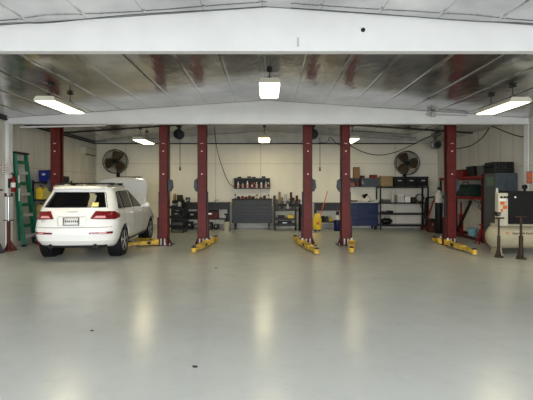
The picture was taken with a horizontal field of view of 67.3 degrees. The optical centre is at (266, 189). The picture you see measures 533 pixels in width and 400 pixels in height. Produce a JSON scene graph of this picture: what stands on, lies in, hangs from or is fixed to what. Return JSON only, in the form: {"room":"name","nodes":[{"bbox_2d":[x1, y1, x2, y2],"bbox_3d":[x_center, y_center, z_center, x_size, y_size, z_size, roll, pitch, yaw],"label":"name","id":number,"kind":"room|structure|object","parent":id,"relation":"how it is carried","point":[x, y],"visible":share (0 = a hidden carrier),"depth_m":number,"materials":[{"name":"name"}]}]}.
{"room":"auto repair garage","nodes":[
{"label":"auto repair garage","id":0,"kind":"room"},
{"bbox_2d":[0,119,95,248],"bbox_3d":[-7.050,-0.500,7.450,0.200,4.100,17.700,0,0,0],"label":"wall","id":1,"kind":"structure","parent":0,"point":[35,142],"depth_m":11.96,"materials":[{"name":"paint"}]},
{"bbox_2d":[3,163,6,173],"bbox_3d":[-6.850,-0.570,10.438,0.100,0.280,0.014,0,0,0],"label":"wall sign","id":2,"kind":"object","parent":1,"relation":"attached to","point":[4,164],"visible":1,"depth_m":10.44,"materials":[{"name":"white"}]},
{"bbox_2d":[8,172,16,191],"bbox_3d":[-6.662,-0.203,10.472,0.218,0.505,0.168,0,0,38],"label":"fire extinguisher","id":3,"kind":"object","parent":1,"relation":"attached to","point":[12,183],"visible":1,"depth_m":10.44,"materials":[{"name":"red paint"}]},
{"bbox_2d":[0,117,94,143],"bbox_3d":[-6.900,-1.870,10.675,0.060,0.060,10.650,0,0,0],"label":"trim","id":4,"kind":"structure","parent":1,"relation":"attached to","point":[3,118],"depth_m":13.59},
{"bbox_2d":[81,147,95,184],"bbox_3d":[-6.840,-0.860,15.446,0.220,1.500,1.092,0,0,0],"label":"air conditioner","id":5,"kind":"object","parent":1,"relation":"attached to","point":[85,151],"visible":0.94,"depth_m":15.26,"materials":[{"name":"beige plastic"}]},
{"bbox_2d":[64,125,184,133],"bbox_3d":[-3.500,-2.127,13.412,6.800,0.488,0.025,0,0,0],"label":"trim","id":6,"kind":"structure","parent":1,"relation":"attached to","point":[171,125],"depth_m":13.40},
{"bbox_2d":[95,143,416,143],"bbox_3d":[-0.450,-1.865,16.070,12.900,0.044,0.044,0,0,0],"label":"trim","id":7,"kind":"structure","parent":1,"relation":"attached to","point":[95,143],"depth_m":16.05,"materials":[{"name":"metal"}]},
{"bbox_2d":[0,7,532,53],"bbox_3d":[0.000,-0.412,5.225,13.880,3.925,0.120,0,0,0],"label":"ceiling beam","id":8,"kind":"structure","parent":1,"relation":"attached to","point":[266,30],"depth_m":5.20,"materials":[{"name":"metal"}]},
{"bbox_2d":[3,100,530,248],"bbox_3d":[0.000,-0.412,10.625,13.880,3.925,0.180,0,0,0],"label":"beam","id":9,"kind":"structure","parent":1,"relation":"attached to","point":[266,112],"depth_m":10.60,"materials":[{"name":"metal"}]},
{"bbox_2d":[0,228,532,399],"bbox_3d":[0.000,1.650,7.550,14.300,0.200,17.900,0,0,0],"label":"floor","id":10,"kind":"structure","parent":0,"point":[404,315],"depth_m":4.82,"materials":[{"name":"concrete"}]},
{"bbox_2d":[3,193,17,251],"bbox_3d":[-6.620,0.815,10.250,0.400,1.470,0.400,0,0,0],"label":"support stand","id":11,"kind":"object","parent":10,"relation":"on","point":[10,246],"visible":0.94,"depth_m":10.23,"materials":[{"name":"metal"}]},
{"bbox_2d":[13,151,36,246],"bbox_3d":[-6.772,0.253,11.235,0.276,2.595,0.870,0,0,0],"label":"ladder","id":12,"kind":"object","parent":10,"relation":"on","point":[18,193],"visible":0.89,"depth_m":11.09,"materials":[{"name":"green plastic"}]},
{"bbox_2d":[32,180,71,242],"bbox_3d":[-6.575,0.630,12.300,0.650,1.840,1.100,0,0,0],"label":"storage shelf","id":13,"kind":"object","parent":10,"relation":"on","point":[33,182],"visible":0.18,"depth_m":11.75,"materials":[{"name":"black metal"}]},
{"bbox_2d":[36,203,42,216],"bbox_3d":[-6.720,0.591,11.870,0.207,0.414,0.138,0,0,0],"label":"jug","id":14,"kind":"object","parent":13,"relation":"on","point":[38,207],"visible":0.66,"depth_m":11.80,"materials":[{"name":"yellow plastic"}]},
{"bbox_2d":[36,185,43,198],"bbox_3d":[-6.720,0.071,11.870,0.207,0.414,0.138,0,0,0],"label":"jug","id":15,"kind":"object","parent":13,"relation":"on","point":[39,191],"visible":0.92,"depth_m":11.80,"materials":[{"name":"yellow plastic"}]},
{"bbox_2d":[38,170,49,181],"bbox_3d":[-6.620,-0.417,12.045,0.320,0.345,0.410,0,0,0],"label":"storage bin","id":16,"kind":"object","parent":13,"relation":"on","point":[44,175],"visible":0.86,"depth_m":11.86,"materials":[{"name":"blue"}]},
{"bbox_2d":[43,187,48,198],"bbox_3d":[-6.520,0.071,11.900,0.207,0.414,0.138,0,0,0],"label":"jug","id":17,"kind":"object","parent":13,"relation":"on","point":[45,190],"visible":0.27,"depth_m":11.83,"materials":[{"name":"yellow plastic"}]},
{"bbox_2d":[47,125,63,193],"bbox_3d":[-5.713,-0.160,11.324,0.914,3.420,1.624,0,0,0],"label":"lift post","id":18,"kind":"object","parent":10,"relation":"on","point":[56,133],"visible":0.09,"depth_m":11.17,"materials":[{"name":"metal"}]},
{"bbox_2d":[20,125,106,127],"bbox_3d":[-5.575,-1.745,10.950,2.351,0.100,0.048,0,0,0],"label":"trim","id":19,"kind":"structure","parent":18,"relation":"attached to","point":[56,125],"depth_m":10.93,"materials":[{"name":"white paint"}]},
{"bbox_2d":[35,177,153,256],"bbox_3d":[-4.362,0.598,10.859,2.221,1.984,4.654,0,0,-4],"label":"car","id":20,"kind":"object","parent":10,"relation":"on","point":[109,212],"visible":1,"depth_m":8.93,"materials":[{"name":"white"}]},
{"bbox_2d":[37,211,53,219],"bbox_3d":[-4.833,0.554,8.750,0.491,0.194,0.308,0,0,0],"label":"tail light","id":21,"kind":"object","parent":20,"relation":"attached to","point":[42,215],"depth_m":8.66,"materials":[{"name":"red"}]},
{"bbox_2d":[90,211,115,218],"bbox_3d":[-3.583,0.554,8.794,0.564,0.194,0.136,0,0,-38],"label":"tail light","id":22,"kind":"object","parent":20,"relation":"attached to","point":[93,214],"depth_m":8.75,"materials":[{"name":"red"}]},
{"bbox_2d":[94,177,148,204],"bbox_3d":[-4.450,0.058,12.077,1.640,0.904,0.866,0,0,-4],"label":"hood","id":23,"kind":"object","parent":20,"relation":"attached to","point":[138,187],"depth_m":12.25,"materials":[{"name":"white"}]},
{"bbox_2d":[141,202,149,206],"bbox_3d":[-3.450,0.412,11.281,0.296,0.154,0.110,0,0,-4],"label":"mirror","id":24,"kind":"object","parent":20,"relation":"attached to","point":[146,204],"depth_m":11.25,"materials":[{"name":"white mirror"}]},
{"bbox_2d":[128,125,174,245],"bbox_3d":[-3.269,-0.160,11.397,1.226,3.420,1.189,0,0,0],"label":"lift post","id":25,"kind":"object","parent":10,"relation":"on","point":[165,183],"visible":0.95,"depth_m":11.17,"materials":[{"name":"metal"}]},
{"bbox_2d":[172,200,184,229],"bbox_3d":[-3.468,0.974,15.668,0.426,1.148,0.365,0,0,0],"label":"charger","id":26,"kind":"object","parent":10,"relation":"on","point":[173,201],"visible":0.45,"depth_m":15.51,"materials":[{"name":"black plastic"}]},
{"bbox_2d":[170,206,187,232],"bbox_3d":[-3.217,1.070,14.600,0.662,0.960,0.488,0,0,0],"label":"tool cart","id":27,"kind":"object","parent":10,"relation":"on","point":[183,216],"visible":0.76,"depth_m":14.38,"materials":[{"name":"black metal"}]},
{"bbox_2d":[171,211,181,215],"bbox_3d":[-3.283,0.875,14.568,0.350,0.209,0.265,0,0,0],"label":"case","id":28,"kind":"object","parent":27,"relation":"on","point":[174,213],"visible":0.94,"depth_m":14.45,"materials":[{"name":"black plastic"}]},
{"bbox_2d":[172,221,182,224],"bbox_3d":[-3.248,1.220,14.585,0.380,0.179,0.270,0,0,0],"label":"box","id":29,"kind":"object","parent":27,"relation":"on","point":[173,222],"visible":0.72,"depth_m":14.45,"materials":[{"name":"black plastic"}]},
{"bbox_2d":[170,206,186,208],"bbox_3d":[-3.258,0.630,14.600,0.580,0.080,0.450,0,0,0],"label":"tray","id":30,"kind":"object","parent":27,"relation":"on","point":[171,207],"depth_m":14.37,"materials":[{"name":"black metal"}]},
{"bbox_2d":[170,215,186,217],"bbox_3d":[-3.258,0.980,14.600,0.580,0.080,0.450,0,0,0],"label":"tray","id":31,"kind":"object","parent":27,"relation":"on","point":[183,216],"depth_m":14.37,"materials":[{"name":"black metal"}]},
{"bbox_2d":[170,224,186,227],"bbox_3d":[-3.258,1.310,14.600,0.580,0.080,0.450,0,0,0],"label":"tray","id":32,"kind":"object","parent":27,"relation":"on","point":[184,225],"depth_m":14.37,"materials":[{"name":"black metal"}]},
{"bbox_2d":[187,221,193,229],"bbox_3d":[-3.032,1.399,15.780,0.213,0.299,0.340,0,0,0],"label":"bin","id":33,"kind":"object","parent":10,"relation":"on","point":[189,223],"visible":0.94,"depth_m":15.63,"materials":[{"name":"black plastic"}]},
{"bbox_2d":[191,125,217,252],"bbox_3d":[-1.777,-0.160,10.987,0.571,3.420,2.493,0,0,0],"label":"lift post","id":34,"kind":"object","parent":10,"relation":"on","point":[203,240],"visible":0.94,"depth_m":11.17,"materials":[{"name":"metal"}]},
{"bbox_2d":[184,202,229,228],"bbox_3d":[-2.367,1.020,15.925,1.761,1.061,0.550,0,0,0],"label":"workbench","id":35,"kind":"object","parent":10,"relation":"on","point":[191,205],"visible":0.73,"depth_m":15.67,"materials":[{"name":"metal"}]},
{"bbox_2d":[187,211,196,218],"bbox_3d":[-2.954,0.989,15.918,0.430,0.278,0.365,0,0,0],"label":"box","id":36,"kind":"object","parent":35,"relation":"on","point":[190,214],"visible":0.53,"depth_m":15.76,"materials":[{"name":"black plastic"}]},
{"bbox_2d":[187,218,225,219],"bbox_3d":[-2.367,1.145,15.940,1.701,0.030,0.460,0,0,0],"label":"shelf","id":37,"kind":"object","parent":35,"relation":"attached to","point":[218,218],"depth_m":15.71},
{"bbox_2d":[184,202,229,203],"bbox_3d":[-2.367,0.509,15.925,1.761,0.040,0.550,0,0,0],"label":"countertop","id":38,"kind":"structure","parent":35,"relation":"on","point":[184,202],"depth_m":15.65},
{"bbox_2d":[208,210,218,218],"bbox_3d":[-2.289,0.959,15.883,0.743,0.338,0.335,0,0,0],"label":"box","id":39,"kind":"object","parent":35,"relation":"on","point":[212,214],"visible":0.51,"depth_m":15.73,"materials":[{"name":"red plastic"}]},
{"bbox_2d":[223,214,229,230],"bbox_3d":[-1.529,1.220,15.100,0.250,0.660,0.250,0,0,0],"label":"bucket","id":40,"kind":"object","parent":10,"relation":"on","point":[226,223],"visible":0.98,"depth_m":15.02,"materials":[{"name":"beige paint"}]},
{"bbox_2d":[232,199,271,228],"bbox_3d":[-0.585,0.951,15.866,1.580,1.199,0.579,0,0,0],"label":"tool chest","id":41,"kind":"object","parent":10,"relation":"on","point":[243,210],"visible":1,"depth_m":15.60,"materials":[{"name":"grey metal"}]},
{"bbox_2d":[274,208,298,230],"bbox_3d":[0.739,1.130,15.350,0.922,0.840,0.498,0,0,0],"label":"tool cart","id":42,"kind":"object","parent":10,"relation":"on","point":[280,209],"visible":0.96,"depth_m":15.12,"materials":[{"name":"black metal"}]},
{"bbox_2d":[274,208,296,210],"bbox_3d":[0.698,0.750,15.350,0.840,0.080,0.460,0,0,0],"label":"tray","id":43,"kind":"object","parent":42,"relation":"on","point":[280,209],"depth_m":15.12,"materials":[{"name":"black metal"}]},
{"bbox_2d":[274,217,296,219],"bbox_3d":[0.698,1.110,15.350,0.840,0.080,0.460,0,0,0],"label":"tray","id":44,"kind":"object","parent":42,"relation":"on","point":[275,218],"depth_m":15.12,"materials":[{"name":"black metal"}]},
{"bbox_2d":[274,223,296,225],"bbox_3d":[0.698,1.330,15.350,0.840,0.080,0.460,0,0,0],"label":"tray","id":45,"kind":"object","parent":42,"relation":"on","point":[275,224],"depth_m":15.12,"materials":[{"name":"black metal"}]},
{"bbox_2d":[273,204,299,207],"bbox_3d":[0.841,1.050,15.995,1.181,1.000,0.510,0,0,0],"label":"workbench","id":46,"kind":"object","parent":10,"relation":"on","point":[273,204],"visible":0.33,"depth_m":15.76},
{"bbox_2d":[278,192,283,203],"bbox_3d":[0.562,0.314,15.979,0.223,0.481,0.261,0,0,3],"label":"carton","id":47,"kind":"object","parent":46,"relation":"on","point":[280,199],"visible":1,"depth_m":15.91,"materials":[{"name":"cardboard"}]},
{"bbox_2d":[299,202,301,230],"bbox_3d":[1.320,1.010,15.350,0.220,1.080,0.220,0,0,0],"label":"gas cylinder","id":48,"kind":"object","parent":10,"relation":"on","point":[300,206],"visible":0.6,"depth_m":15.27,"materials":[{"name":"black metal"}]},
{"bbox_2d":[293,125,318,253],"bbox_3d":[1.155,-0.160,10.948,0.534,3.420,2.794,0,0,-4],"label":"lift post","id":49,"kind":"object","parent":10,"relation":"on","point":[306,240],"visible":0.96,"depth_m":11.17,"materials":[{"name":"metal"}]},
{"bbox_2d":[313,213,321,230],"bbox_3d":[1.895,1.220,15.095,0.350,0.660,0.360,0,0,0],"label":"bucket","id":50,"kind":"object","parent":10,"relation":"on","point":[317,220],"visible":1,"depth_m":14.98,"materials":[{"name":"yellow plastic"}]},
{"bbox_2d":[313,203,339,221],"bbox_3d":[2.483,1.030,15.975,1.197,1.040,0.550,0,0,0],"label":"workbench","id":51,"kind":"object","parent":10,"relation":"on","point":[317,206],"visible":0.46,"depth_m":15.72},
{"bbox_2d":[334,211,339,230],"bbox_3d":[2.679,1.180,15.200,0.280,0.740,0.280,0,0,0],"label":"water dispenser","id":52,"kind":"object","parent":10,"relation":"on","point":[337,217],"visible":0.89,"depth_m":15.10,"materials":[{"name":"blue paint"}]},
{"bbox_2d":[335,125,354,252],"bbox_3d":[2.217,-0.160,11.036,0.506,3.420,2.588,0,0,0],"label":"lift post","id":53,"kind":"object","parent":10,"relation":"on","point":[343,184],"visible":0.93,"depth_m":11.17,"materials":[{"name":"metal"}]},
{"bbox_2d":[351,202,378,229],"bbox_3d":[3.742,1.008,15.838,1.206,1.084,0.624,0,0,0],"label":"tool chest","id":54,"kind":"object","parent":10,"relation":"on","point":[362,213],"visible":0.68,"depth_m":15.55,"materials":[{"name":"blue paint"}]},
{"bbox_2d":[376,186,428,229],"bbox_3d":[5.362,0.702,15.900,1.911,1.696,0.600,0,0,0],"label":"storage rack","id":55,"kind":"object","parent":10,"relation":"on","point":[421,203],"visible":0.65,"depth_m":15.60,"materials":[{"name":"black metal"}]},
{"bbox_2d":[379,176,392,185],"bbox_3d":[4.699,-0.347,15.850,0.454,0.398,0.388,0,0,0],"label":"carton","id":56,"kind":"object","parent":55,"relation":"on","point":[383,180],"visible":1,"depth_m":15.66,"materials":[{"name":"cardboard"}]},
{"bbox_2d":[381,217,392,223],"bbox_3d":[4.739,1.194,15.850,0.481,0.341,0.273,0,0,0],"label":"duffel bag","id":57,"kind":"object","parent":55,"relation":"on","point":[384,220],"visible":0.99,"depth_m":15.75,"materials":[{"name":"black fabric"}]},
{"bbox_2d":[393,177,404,185],"bbox_3d":[5.187,-0.338,15.857,0.429,0.378,0.485,0,0,0],"label":"bin","id":58,"kind":"object","parent":55,"relation":"on","point":[397,181],"visible":0.84,"depth_m":15.64,"materials":[{"name":"black plastic"}]},
{"bbox_2d":[395,194,403,201],"bbox_3d":[5.255,0.332,15.850,0.254,0.310,0.300,0,0,0],"label":"appliance","id":59,"kind":"object","parent":55,"relation":"on","point":[398,197],"visible":0.87,"depth_m":15.70,"materials":[{"name":"white"}]},
{"bbox_2d":[378,224,421,225],"bbox_3d":[5.362,1.390,15.900,1.907,0.050,0.594,0,0,0],"label":"shelf","id":60,"kind":"object","parent":55,"relation":"attached to","point":[378,224],"depth_m":15.65,"materials":[{"name":"black metal"}]},
{"bbox_2d":[378,213,423,214],"bbox_3d":[5.362,0.942,15.900,1.907,0.050,0.594,0,0,0],"label":"shelf","id":61,"kind":"object","parent":55,"relation":"attached to","point":[378,213],"depth_m":15.60,"materials":[{"name":"black metal"}]},
{"bbox_2d":[378,202,424,203],"bbox_3d":[5.362,0.512,15.900,1.907,0.050,0.594,0,0,0],"label":"shelf","id":62,"kind":"object","parent":55,"relation":"attached to","point":[379,202],"depth_m":15.60,"materials":[{"name":"black metal"}]},
{"bbox_2d":[376,187,427,187],"bbox_3d":[5.362,-0.112,15.900,1.907,0.050,0.594,0,0,0],"label":"shelf","id":63,"kind":"object","parent":55,"relation":"attached to","point":[376,187],"depth_m":15.60,"materials":[{"name":"black metal"}]},
{"bbox_2d":[405,177,416,185],"bbox_3d":[5.645,-0.338,15.857,0.448,0.378,0.485,0,0,0],"label":"bin","id":64,"kind":"object","parent":55,"relation":"on","point":[409,181],"visible":0.85,"depth_m":15.64,"materials":[{"name":"black plastic"}]},
{"bbox_2d":[417,177,428,185],"bbox_3d":[6.104,-0.338,15.857,0.429,0.378,0.485,0,0,0],"label":"bin","id":65,"kind":"object","parent":55,"relation":"on","point":[421,181],"visible":0.8,"depth_m":15.64,"materials":[{"name":"black plastic"}]},
{"bbox_2d":[420,196,434,230],"bbox_3d":[6.207,0.885,15.250,0.587,1.330,0.600,0,0,0],"label":"engine hoist","id":66,"kind":"object","parent":10,"relation":"on","point":[426,214],"visible":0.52,"depth_m":15.41,"materials":[{"name":"black metal"}]},
{"bbox_2d":[428,218,434,232],"bbox_3d":[6.030,1.300,14.668,0.180,0.499,0.265,0,0,0],"label":"tool case","id":67,"kind":"object","parent":10,"relation":"on","point":[431,222],"visible":0.9,"depth_m":14.55,"materials":[{"name":"red plastic"}]},
{"bbox_2d":[435,187,442,233],"bbox_3d":[6.140,0.720,14.300,0.260,1.660,0.260,0,0,0],"label":"gas cylinder","id":68,"kind":"object","parent":10,"relation":"on","point":[438,195],"visible":0.94,"depth_m":14.20,"materials":[{"name":"black metal"}]},
{"bbox_2d":[432,125,476,254],"bbox_3d":[5.141,-0.160,10.723,0.538,3.420,2.538,0,0,0],"label":"lift post","id":69,"kind":"object","parent":10,"relation":"on","point":[451,184],"visible":0.93,"depth_m":11.17,"materials":[{"name":"metal"}]},
{"bbox_2d":[439,175,483,242],"bbox_3d":[6.600,0.550,13.160,0.640,2.000,2.880,0,0,0],"label":"storage rack","id":70,"kind":"object","parent":10,"relation":"on","point":[480,177],"visible":0.53,"depth_m":12.29,"materials":[{"name":"metal"}]},
{"bbox_2d":[456,169,466,176],"bbox_3d":[6.555,-0.550,13.250,0.390,0.239,0.500,0,0,0],"label":"box","id":71,"kind":"object","parent":70,"relation":"on","point":[459,173],"visible":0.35,"depth_m":13.09,"materials":[{"name":"red paint"}]},
{"bbox_2d":[456,200,471,231],"bbox_3d":[6.410,0.857,13.025,0.086,1.057,0.658,0,0,-19],"label":"bar","id":72,"kind":"object","parent":70,"relation":"on","point":[470,201],"visible":0.94,"depth_m":12.98,"materials":[{"name":"black metal"}]},
{"bbox_2d":[456,182,480,195],"bbox_3d":[6.580,-0.034,13.050,0.480,0.464,1.000,0,0,0],"label":"bin","id":73,"kind":"object","parent":70,"relation":"on","point":[468,189],"visible":0.69,"depth_m":12.58,"materials":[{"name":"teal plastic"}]},
{"bbox_2d":[466,166,476,175],"bbox_3d":[6.530,-0.588,12.495,0.380,0.305,0.509,0,0,0],"label":"storage bin","id":74,"kind":"object","parent":70,"relation":"on","point":[471,170],"visible":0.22,"depth_m":12.41,"materials":[{"name":"black plastic"}]},
{"bbox_2d":[476,164,484,175],"bbox_3d":[6.540,-0.591,11.930,0.400,0.319,0.380,0,0,0],"label":"storage bin","id":75,"kind":"object","parent":70,"relation":"on","point":[480,168],"visible":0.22,"depth_m":11.89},
{"bbox_2d":[457,202,465,236],"bbox_3d":[6.500,0.975,13.392,0.320,1.150,0.216,0,0,0],"label":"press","id":76,"kind":"object","parent":10,"relation":"on","point":[460,214],"visible":0.65,"depth_m":13.34,"materials":[{"name":"red paint"}]},
{"bbox_2d":[467,228,477,239],"bbox_3d":[6.453,1.375,12.543,0.312,0.350,0.318,0,0,0],"label":"bucket","id":77,"kind":"object","parent":10,"relation":"on","point":[473,232],"visible":0.82,"depth_m":12.44,"materials":[{"name":"teal"}]},
{"bbox_2d":[475,224,486,243],"bbox_3d":[6.160,1.265,11.500,0.281,0.579,0.241,0,0,0],"label":"stand","id":78,"kind":"object","parent":10,"relation":"on","point":[481,231],"visible":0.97,"depth_m":11.48,"materials":[{"name":"red paint"}]},
{"bbox_2d":[493,217,503,257],"bbox_3d":[5.342,1.090,9.220,0.198,0.920,0.198,0,0,45],"label":"support stand","id":79,"kind":"object","parent":10,"relation":"on","point":[498,251],"visible":1,"depth_m":9.20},
{"bbox_2d":[484,173,516,242],"bbox_3d":[6.596,0.541,11.305,0.608,2.018,0.640,0,0,0],"label":"tall cabinet","id":80,"kind":"object","parent":10,"relation":"on","point":[502,181],"visible":0.37,"depth_m":11.16,"materials":[{"name":"metal"}]},
{"bbox_2d":[484,162,513,173],"bbox_3d":[6.570,-0.626,11.315,0.580,0.316,0.510,0,0,0],"label":"equipment case","id":81,"kind":"object","parent":80,"relation":"on","point":[490,167],"visible":0.96,"depth_m":11.09,"materials":[{"name":"black plastic"}]},
{"bbox_2d":[485,188,532,254],"bbox_3d":[6.089,0.751,9.678,1.521,1.599,0.713,0,0,0],"label":"air compressor","id":82,"kind":"object","parent":10,"relation":"on","point":[508,204],"visible":0.86,"depth_m":9.48,"materials":[{"name":"beige paint"}]},
{"bbox_2d":[515,216,526,259],"bbox_3d":[5.715,1.070,9.000,0.217,0.960,0.217,0,0,45],"label":"support stand","id":83,"kind":"object","parent":10,"relation":"on","point":[520,255],"visible":1,"depth_m":8.97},
{"bbox_2d":[0,0,532,142],"bbox_3d":[0.000,-2.182,7.600,14.100,0.557,17.600,0,0,0],"label":"ceiling","id":84,"kind":"structure","parent":0,"point":[97,82],"depth_m":7.75,"materials":[{"name":"metal"}]},
{"bbox_2d":[33,83,84,113],"bbox_3d":[-4.230,-1.887,8.225,0.400,0.394,1.274,0,0,0],"label":"light fixture","id":85,"kind":"object","parent":84,"relation":"hanging from","point":[54,102],"visible":1,"depth_m":8.00,"materials":[{"name":"beige"}]},
{"bbox_2d":[37,101,82,113],"bbox_3d":[-4.230,-1.714,8.225,0.388,0.048,1.240,0,0,0],"label":"diffuser","id":86,"kind":"object","parent":85,"relation":"attached to","point":[63,106],"depth_m":8.19,"materials":[{"name":"beige"}]},
{"bbox_2d":[0,6,266,23],"bbox_3d":[-2.600,-2.174,5.111,5.201,0.362,0.034,0,0,0],"label":"wire","id":87,"kind":"object","parent":84,"relation":"attached to","point":[258,6],"visible":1,"depth_m":5.12,"materials":[{"name":"metal"}]},
{"bbox_2d":[132,128,154,143],"bbox_3d":[-4.290,-1.875,13.925,0.400,0.410,1.274,0,0,0],"label":"light fixture","id":88,"kind":"object","parent":84,"relation":"hanging from","point":[142,140],"visible":0.99,"depth_m":13.55,"materials":[{"name":"beige"}]},
{"bbox_2d":[135,140,152,143],"bbox_3d":[-4.290,-1.694,13.925,0.388,0.048,1.240,0,0,0],"label":"diffuser","id":89,"kind":"object","parent":88,"relation":"attached to","point":[141,141],"depth_m":13.99,"materials":[{"name":"beige"}]},
{"bbox_2d":[173,125,184,170],"bbox_3d":[-2.640,-1.391,12.000,0.300,1.612,0.220,0,0,0],"label":"reel","id":90,"kind":"object","parent":84,"relation":"hanging from","point":[178,133],"visible":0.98,"depth_m":11.92,"materials":[{"name":"black plastic"}]},
{"bbox_2d":[258,126,269,142],"bbox_3d":[-0.100,-2.082,14.525,0.400,0.563,1.274,0,0,0],"label":"light fixture","id":91,"kind":"object","parent":84,"relation":"hanging from","point":[262,138],"visible":0.91,"depth_m":14.26,"materials":[{"name":"beige"}]},
{"bbox_2d":[259,138,269,141],"bbox_3d":[-0.100,-1.824,14.525,0.388,0.048,1.240,0,0,0],"label":"diffuser","id":92,"kind":"object","parent":91,"relation":"attached to","point":[260,139],"depth_m":14.54,"materials":[{"name":"beige"}]},
{"bbox_2d":[259,69,279,97],"bbox_3d":[0.050,-2.201,8.225,0.400,0.332,1.274,0,0,0],"label":"light fixture","id":93,"kind":"object","parent":84,"relation":"hanging from","point":[269,87],"visible":1,"depth_m":7.94,"materials":[{"name":"beige"}]},
{"bbox_2d":[260,83,278,97],"bbox_3d":[0.050,-2.059,8.225,0.388,0.048,1.240,0,0,0],"label":"diffuser","id":94,"kind":"object","parent":93,"relation":"attached to","point":[267,90],"depth_m":8.18,"materials":[{"name":"beige"}]},
{"bbox_2d":[312,125,320,170],"bbox_3d":[1.425,-1.426,12.000,0.390,1.712,0.220,0,0,0],"label":"reel","id":95,"kind":"object","parent":84,"relation":"hanging from","point":[314,131],"visible":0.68,"depth_m":11.91,"materials":[{"name":"black plastic"}]},
{"bbox_2d":[350,126,359,142],"bbox_3d":[2.890,-1.937,13.925,0.400,0.475,1.274,0,0,0],"label":"light fixture","id":96,"kind":"object","parent":84,"relation":"hanging from","point":[352,138],"visible":0.47,"depth_m":13.46,"materials":[{"name":"beige"}]},
{"bbox_2d":[350,129,443,154],"bbox_3d":[4.944,-1.630,14.231,1.767,0.578,4.218,0,0,-33],"label":"cable","id":97,"kind":"object","parent":84,"relation":"hanging from","point":[443,129],"visible":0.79,"depth_m":15.12,"materials":[{"name":"black plastic"}]},
{"bbox_2d":[290,7,532,23],"bbox_3d":[2.750,-2.164,5.115,4.901,0.342,0.027,0,0,0],"label":"wire","id":98,"kind":"object","parent":84,"relation":"attached to","point":[290,7],"visible":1,"depth_m":5.12,"materials":[{"name":"metal"}]},
{"bbox_2d":[430,139,441,149],"bbox_3d":[6.384,-1.737,15.180,0.360,0.414,0.360,0,0,0],"label":"ceiling speaker","id":99,"kind":"object","parent":84,"relation":"hanging from","point":[436,144],"visible":1,"depth_m":15.01,"materials":[{"name":"metal"}]},
{"bbox_2d":[430,140,438,149],"bbox_3d":[6.384,-1.710,15.190,0.360,0.360,0.340,0,0,0],"label":"canister","id":100,"kind":"object","parent":99,"relation":"on","point":[434,145],"depth_m":15.01,"materials":[{"name":"metal"}]},
{"bbox_2d":[432,140,441,148],"bbox_3d":[6.384,-1.710,15.020,0.335,0.335,0.040,0,0,0],"label":"grille","id":101,"kind":"object","parent":99,"relation":"attached to","point":[436,144],"depth_m":15.01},
{"bbox_2d":[425,111,466,116],"bbox_3d":[4.734,-2.007,10.545,1.101,0.150,0.090,0,0,0],"label":"junction box","id":102,"kind":"object","parent":84,"relation":"attached to","point":[433,113],"visible":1,"depth_m":10.54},
{"bbox_2d":[476,85,531,114],"bbox_3d":[4.820,-1.857,8.225,0.400,0.374,1.274,0,0,0],"label":"light fixture","id":103,"kind":"object","parent":84,"relation":"hanging from","point":[512,102],"visible":1,"depth_m":8.00,"materials":[{"name":"beige"}]},
{"bbox_2d":[478,102,527,113],"bbox_3d":[4.820,-1.694,8.225,0.388,0.048,1.240,0,0,0],"label":"diffuser","id":104,"kind":"object","parent":103,"relation":"attached to","point":[498,107],"depth_m":8.20,"materials":[{"name":"beige"}]},
{"bbox_2d":[96,144,437,223],"bbox_3d":[0.000,-0.500,16.400,14.300,4.100,0.200,0,0,0],"label":"wall","id":105,"kind":"structure","parent":0,"point":[281,163],"depth_m":16.30,"materials":[{"name":"paint"}]},
{"bbox_2d":[102,149,127,176],"bbox_3d":[-6.060,-1.073,16.085,0.971,1.106,0.430,0,0,0],"label":"wall fan","id":106,"kind":"object","parent":105,"relation":"attached to","point":[115,157],"visible":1,"depth_m":15.93,"materials":[{"name":"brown metal"}]},
{"bbox_2d":[234,178,269,188],"bbox_3d":[-0.606,-0.262,16.198,1.454,0.444,0.205,0,0,0],"label":"rack","id":107,"kind":"object","parent":105,"relation":"attached to","point":[244,180],"visible":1,"depth_m":16.29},
{"bbox_2d":[97,131,430,143],"bbox_3d":[0.000,-2.127,16.195,13.880,0.495,0.190,0,0,0],"label":"trim","id":108,"kind":"structure","parent":105,"relation":"attached to","point":[247,137],"depth_m":16.10,"materials":[{"name":"metal"}]},
{"bbox_2d":[153,224,419,227],"bbox_3d":[0.000,1.470,16.290,13.880,0.160,0.020,0,0,0],"label":"baseboard","id":109,"kind":"structure","parent":105,"relation":"attached to","point":[154,225],"depth_m":16.28,"materials":[{"name":"grey"}]},
{"bbox_2d":[350,178,378,186],"bbox_3d":[3.880,-0.300,16.109,1.200,0.360,0.378,0,0,0],"label":"upper cabinet","id":110,"kind":"object","parent":105,"relation":"attached to","point":[363,182],"visible":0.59,"depth_m":15.94,"materials":[{"name":"metal"}]},
{"bbox_2d":[353,167,359,177],"bbox_3d":[3.600,-0.701,16.125,0.233,0.439,0.242,0,0,0],"label":"carton","id":111,"kind":"object","parent":110,"relation":"on","point":[356,170],"visible":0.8,"depth_m":16.00,"materials":[{"name":"cardboard"}]},
{"bbox_2d":[394,151,419,176],"bbox_3d":[5.600,-1.013,16.085,0.971,1.106,0.430,0,0,0],"label":"wall fan","id":112,"kind":"object","parent":105,"relation":"attached to","point":[412,163],"visible":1,"depth_m":15.96,"materials":[{"name":"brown metal"}]},
{"bbox_2d":[438,117,532,248],"bbox_3d":[7.050,-0.500,7.450,0.200,4.100,17.700,0,0,0],"label":"wall","id":113,"kind":"structure","parent":0,"point":[497,145],"depth_m":12.72,"materials":[{"name":"paint"}]},
{"bbox_2d":[350,125,472,133],"bbox_3d":[3.500,-2.127,13.412,6.800,0.488,0.025,0,0,0],"label":"trim","id":114,"kind":"structure","parent":113,"relation":"attached to","point":[350,125],"depth_m":13.40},
{"bbox_2d":[526,171,531,183],"bbox_3d":[6.870,-0.330,10.478,0.140,0.320,0.014,0,0,0],"label":"wall sign","id":115,"kind":"object","parent":113,"relation":"attached to","point":[528,173],"visible":1,"depth_m":10.48,"materials":[{"name":"orange"}]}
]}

